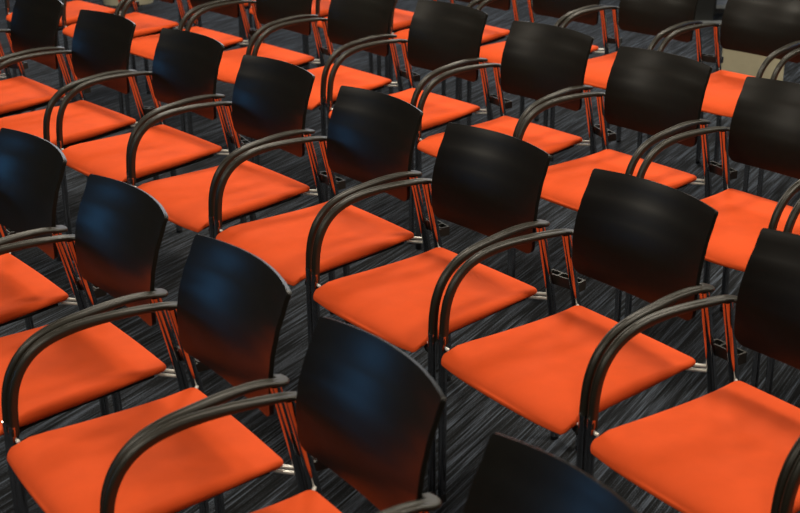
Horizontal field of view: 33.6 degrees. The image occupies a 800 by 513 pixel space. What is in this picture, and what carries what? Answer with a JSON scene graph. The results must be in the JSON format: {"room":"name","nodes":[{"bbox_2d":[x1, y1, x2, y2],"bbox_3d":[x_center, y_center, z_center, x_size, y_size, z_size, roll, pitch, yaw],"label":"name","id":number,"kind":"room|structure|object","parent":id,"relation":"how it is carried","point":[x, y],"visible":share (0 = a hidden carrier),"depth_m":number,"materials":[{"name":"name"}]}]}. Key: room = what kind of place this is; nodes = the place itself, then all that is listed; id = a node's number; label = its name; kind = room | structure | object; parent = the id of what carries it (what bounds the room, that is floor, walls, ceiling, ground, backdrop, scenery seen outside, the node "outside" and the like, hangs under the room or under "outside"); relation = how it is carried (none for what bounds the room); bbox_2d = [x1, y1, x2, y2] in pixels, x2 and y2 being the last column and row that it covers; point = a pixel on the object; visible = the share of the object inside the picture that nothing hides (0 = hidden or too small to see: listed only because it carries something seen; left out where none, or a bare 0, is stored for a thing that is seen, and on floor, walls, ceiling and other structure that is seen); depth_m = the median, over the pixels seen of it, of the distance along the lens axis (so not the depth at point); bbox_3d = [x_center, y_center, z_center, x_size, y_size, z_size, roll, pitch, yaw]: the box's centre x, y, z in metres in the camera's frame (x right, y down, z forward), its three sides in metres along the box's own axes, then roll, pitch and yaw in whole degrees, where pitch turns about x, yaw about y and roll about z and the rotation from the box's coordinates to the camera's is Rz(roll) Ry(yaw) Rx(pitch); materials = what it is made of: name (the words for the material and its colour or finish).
{"room":"assembly chamber","nodes":[
{"label":"assembly chamber","id":0,"kind":"room"},
{"bbox_2d":[0,0,799,512],"bbox_3d":[-0.996,0.443,3.991,16.000,0.050,16.100,-1,22,0],"label":"floor","id":1,"kind":"structure","parent":0,"point":[472,416],"depth_m":4.76,"materials":[{"name":"carpet"}]},
{"bbox_2d":[0,43,21,114],"bbox_3d":[-2.064,-0.795,5.944,0.541,0.831,0.596,-18,28,-37],"label":"chair","id":2,"kind":"object","parent":1,"relation":"on","point":[7,74],"visible":0.27,"depth_m":5.86,"materials":[{"name":"black plastic"}]},
{"bbox_2d":[0,0,87,179],"bbox_3d":[-1.694,-0.657,5.588,0.542,0.831,0.622,-18,27,-37],"label":"chair","id":3,"kind":"object","parent":1,"relation":"on","point":[34,23],"visible":0.84,"depth_m":5.55,"materials":[{"name":"black plastic"}]},
{"bbox_2d":[0,128,109,416],"bbox_3d":[-1.175,0.122,3.610,0.541,0.831,0.596,-17,27,-35],"label":"chair","id":4,"kind":"object","parent":1,"relation":"on","point":[32,168],"visible":0.82,"depth_m":3.58,"materials":[{"name":"black plastic"}]},
{"bbox_2d":[5,0,137,101],"bbox_3d":[-1.827,-1.305,7.224,0.541,0.831,0.596,-20,29,-40],"label":"chair","id":5,"kind":"object","parent":1,"relation":"on","point":[73,8],"visible":0.34,"depth_m":7.20,"materials":[{"name":"orange fabric"}]},
{"bbox_2d":[0,9,158,261],"bbox_3d":[-1.322,-0.504,5.194,0.541,0.831,0.612,-19,28,-39],"label":"chair","id":6,"kind":"object","parent":1,"relation":"on","point":[102,41],"visible":0.8,"depth_m":5.16,"materials":[{"name":"black plastic"}]},
{"bbox_2d":[0,174,208,512],"bbox_3d":[-0.844,0.274,3.220,0.541,0.831,0.603,-16,26,-34],"label":"chair","id":7,"kind":"object","parent":1,"relation":"on","point":[114,247],"visible":0.86,"depth_m":3.15,"materials":[{"name":"orange fabric"}]},
{"bbox_2d":[61,0,186,114],"bbox_3d":[-1.440,-1.176,6.890,0.541,0.831,0.614,-19,28,-39],"label":"chair","id":8,"kind":"object","parent":1,"relation":"on","point":[146,25],"visible":0.44,"depth_m":6.83,"materials":[{"name":"orange fabric"}]},
{"bbox_2d":[103,0,152,5],"bbox_3d":[-2.018,-2.011,9.803,0.450,0.245,0.390,-4,22,-8],"label":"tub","id":9,"kind":"object","parent":1,"relation":"on","point":[106,2],"visible":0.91,"depth_m":9.71,"materials":[{"name":"beige plastic"}]},
{"bbox_2d":[56,28,246,260],"bbox_3d":[-0.940,-0.371,4.849,0.541,0.831,0.613,-18,28,-37],"label":"chair","id":10,"kind":"object","parent":1,"relation":"on","point":[185,67],"visible":0.82,"depth_m":4.81,"materials":[{"name":"orange fabric"}]},
{"bbox_2d":[7,234,308,512],"bbox_3d":[-0.527,0.431,2.817,0.541,0.831,0.604,-15,26,-32],"label":"chair","id":11,"kind":"object","parent":1,"relation":"on","point":[227,316],"visible":0.94,"depth_m":2.77,"materials":[{"name":"orange fabric"}]},
{"bbox_2d":[120,0,251,132],"bbox_3d":[-1.062,-1.037,6.532,0.541,0.831,0.602,-19,28,-39],"label":"chair","id":12,"kind":"object","parent":1,"relation":"on","point":[145,46],"visible":0.47,"depth_m":6.45,"materials":[{"name":"orange fabric"}]},
{"bbox_2d":[132,7,246,47],"bbox_3d":[-1.312,-1.625,8.019,0.541,0.831,0.596,-20,28,-39],"label":"chair","id":13,"kind":"object","parent":1,"relation":"on","point":[180,18],"visible":0.1,"depth_m":8.08,"materials":[{"name":"black metal"}]},
{"bbox_2d":[128,55,334,313],"bbox_3d":[-0.593,-0.211,4.438,0.528,0.831,0.612,-17,27,-36],"label":"chair","id":14,"kind":"object","parent":1,"relation":"on","point":[269,103],"visible":0.84,"depth_m":4.38,"materials":[{"name":"orange fabric"}]},
{"bbox_2d":[187,0,305,69],"bbox_3d":[-0.924,-1.496,7.686,0.541,0.831,0.620,-19,28,-39],"label":"chair","id":15,"kind":"object","parent":1,"relation":"on","point":[245,4],"visible":0.06,"depth_m":7.41,"materials":[{"name":"black plastic"}]},
{"bbox_2d":[185,0,326,162],"bbox_3d":[-0.694,-0.893,6.160,0.542,0.831,0.621,-18,28,-37],"label":"chair","id":16,"kind":"object","parent":1,"relation":"on","point":[270,13],"visible":0.62,"depth_m":6.11,"materials":[{"name":"orange fabric"}]},
{"bbox_2d":[102,316,445,512],"bbox_3d":[-0.231,0.594,2.400,0.540,0.831,0.587,-14,25,-31],"label":"chair","id":17,"kind":"object","parent":1,"relation":"on","point":[362,409],"visible":1,"depth_m":2.41,"materials":[{"name":"black plastic"}]},
{"bbox_2d":[248,0,372,73],"bbox_3d":[-0.528,-1.365,7.346,0.542,0.831,0.620,-19,28,-38],"label":"chair","id":18,"kind":"object","parent":1,"relation":"on","point":[324,4],"visible":0.13,"depth_m":7.29,"materials":[{"name":"orange fabric"}]},
{"bbox_2d":[214,85,438,371],"bbox_3d":[-0.255,-0.053,4.031,0.541,0.831,0.620,-16,27,-34],"label":"chair","id":19,"kind":"object","parent":1,"relation":"on","point":[371,136],"visible":0.87,"depth_m":3.97,"materials":[{"name":"orange fabric"}]},
{"bbox_2d":[252,0,403,201],"bbox_3d":[-0.336,-0.737,5.758,0.536,0.831,0.620,-18,27,-37],"label":"chair","id":20,"kind":"object","parent":1,"relation":"on","point":[349,24],"visible":0.67,"depth_m":5.70,"materials":[{"name":"orange fabric"}]},
{"bbox_2d":[315,0,445,96],"bbox_3d":[-0.134,-1.233,7.005,0.542,0.831,0.622,-18,28,-38],"label":"chair","id":21,"kind":"object","parent":1,"relation":"on","point":[402,19],"visible":0.19,"depth_m":6.97,"materials":[{"name":"orange fabric"}]},
{"bbox_2d":[327,0,492,243],"bbox_3d":[0.021,-0.575,5.340,0.527,0.831,0.613,-18,28,-37],"label":"chair","id":22,"kind":"object","parent":1,"relation":"on","point":[443,37],"visible":0.64,"depth_m":5.31,"materials":[{"name":"black plastic"}]},
{"bbox_2d":[311,123,558,494],"bbox_3d":[0.079,0.108,3.618,0.534,0.831,0.586,-17,27,-35],"label":"chair","id":23,"kind":"object","parent":1,"relation":"on","point":[487,182],"visible":0.94,"depth_m":3.56,"materials":[{"name":"orange fabric"}]},
{"bbox_2d":[389,0,524,123],"bbox_3d":[0.255,-1.100,6.660,0.541,0.831,0.619,-18,27,-37],"label":"chair","id":24,"kind":"object","parent":1,"relation":"on","point":[491,34],"visible":0.33,"depth_m":6.58,"materials":[{"name":"orange fabric"}]},
{"bbox_2d":[415,21,596,275],"bbox_3d":[0.370,-0.414,4.929,0.523,0.831,0.614,-18,27,-37],"label":"chair","id":25,"kind":"object","parent":1,"relation":"on","point":[542,63],"visible":0.7,"depth_m":4.91,"materials":[{"name":"black plastic"}]},
{"bbox_2d":[467,0,609,129],"bbox_3d":[0.640,-0.964,6.308,0.541,0.831,0.608,-18,28,-38],"label":"chair","id":26,"kind":"object","parent":1,"relation":"on","point":[561,9],"visible":0.36,"depth_m":6.26,"materials":[{"name":"orange fabric"}]},
{"bbox_2d":[463,433,637,512],"bbox_3d":[0.058,0.756,1.985,0.541,0.831,0.594,-14,25,-30],"label":"chair","id":27,"kind":"object","parent":1,"relation":"on","point":[512,475],"visible":1,"depth_m":2.02,"materials":[{"name":"black plastic"}]},
{"bbox_2d":[438,168,717,502],"bbox_3d":[0.408,0.258,3.234,0.541,0.831,0.615,-15,26,-33],"label":"chair","id":28,"kind":"object","parent":1,"relation":"on","point":[647,240],"visible":0.95,"depth_m":3.18,"materials":[{"name":"orange fabric"}]},
{"bbox_2d":[509,46,711,322],"bbox_3d":[0.702,-0.253,4.515,0.537,0.831,0.608,-17,27,-35],"label":"chair","id":29,"kind":"object","parent":1,"relation":"on","point":[659,94],"visible":0.77,"depth_m":4.49,"materials":[{"name":"black plastic"}]},
{"bbox_2d":[550,0,703,163],"bbox_3d":[1.009,-0.823,5.946,0.540,0.831,0.588,-19,28,-38],"label":"chair","id":30,"kind":"object","parent":1,"relation":"on","point":[657,18],"visible":0.56,"depth_m":5.95,"materials":[{"name":"black plastic"}]},
{"bbox_2d":[584,228,799,512],"bbox_3d":[0.723,0.418,2.821,0.540,0.831,0.590,-15,26,-32],"label":"chair","id":31,"kind":"object","parent":1,"relation":"on","point":[734,447],"visible":0.97,"depth_m":2.83,"materials":[{"name":"orange fabric"}]},
{"bbox_2d":[695,0,714,20],"bbox_3d":[2.041,-3.091,8.563,0.137,3.100,0.315,-1,22,0],"label":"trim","id":32,"kind":"structure","parent":1,"relation":"on","point":[705,8],"depth_m":8.96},
{"bbox_2d":[624,76,799,387],"bbox_3d":[1.029,-0.090,4.095,0.525,0.831,0.609,-17,27,-35],"label":"chair","id":33,"kind":"object","parent":1,"relation":"on","point":[764,129],"visible":0.63,"depth_m":4.12,"materials":[{"name":"black plastic"}]},
{"bbox_2d":[702,21,721,23],"bbox_3d":[3.236,-1.592,8.949,2.700,0.010,0.070,-1,22,0],"label":"trim","id":34,"kind":"structure","parent":1,"relation":"on","point":[719,22],"depth_m":8.94,"materials":[{"name":"silver metal"}]},
{"bbox_2d":[646,0,799,192],"bbox_3d":[1.371,-0.683,5.585,0.541,0.831,0.619,-18,28,-37],"label":"chair","id":35,"kind":"object","parent":1,"relation":"on","point":[770,29],"visible":0.6,"depth_m":5.58,"materials":[{"name":"black plastic"}]},
{"bbox_2d":[721,48,783,80],"bbox_3d":[1.855,-1.021,6.970,0.326,0.430,0.332,5,22,13],"label":"storage box","id":36,"kind":"object","parent":1,"relation":"on","point":[749,64],"visible":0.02,"depth_m":6.82,"materials":[{"name":"beige plastic"}]},
{"bbox_2d":[756,48,799,196],"bbox_3d":[1.744,-0.537,5.208,0.542,0.831,0.630,-18,27,-37],"label":"chair","id":37,"kind":"object","parent":1,"relation":"on","point":[790,55],"visible":0.32,"depth_m":5.20,"materials":[{"name":"black plastic"}]},
{"bbox_2d":[764,198,799,394],"bbox_3d":[1.365,0.071,3.682,0.542,0.831,0.621,-16,27,-35],"label":"chair","id":38,"kind":"object","parent":1,"relation":"on","point":[794,213],"visible":0.29,"depth_m":3.79,"materials":[{"name":"black plastic"}]},
{"bbox_2d":[779,455,799,512],"bbox_3d":[1.016,0.579,2.409,0.540,0.831,0.585,-14,25,-31],"label":"chair","id":39,"kind":"object","parent":1,"relation":"on","point":[792,485],"visible":1,"depth_m":2.42,"materials":[{"name":"black plastic"}]},
{"bbox_3d":[5.026,-3.164,8.681,3.893,3.100,0.060,-1,22,0],"label":"wall partition","id":40,"kind":"structure","parent":0,"visible":0},
{"bbox_2d":[713,0,727,14],"bbox_3d":[2.598,-2.713,8.819,0.970,2.200,0.060,-1,22,0],"label":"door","id":41,"kind":"structure","parent":40,"relation":"in","point":[719,5],"depth_m":9.18,"materials":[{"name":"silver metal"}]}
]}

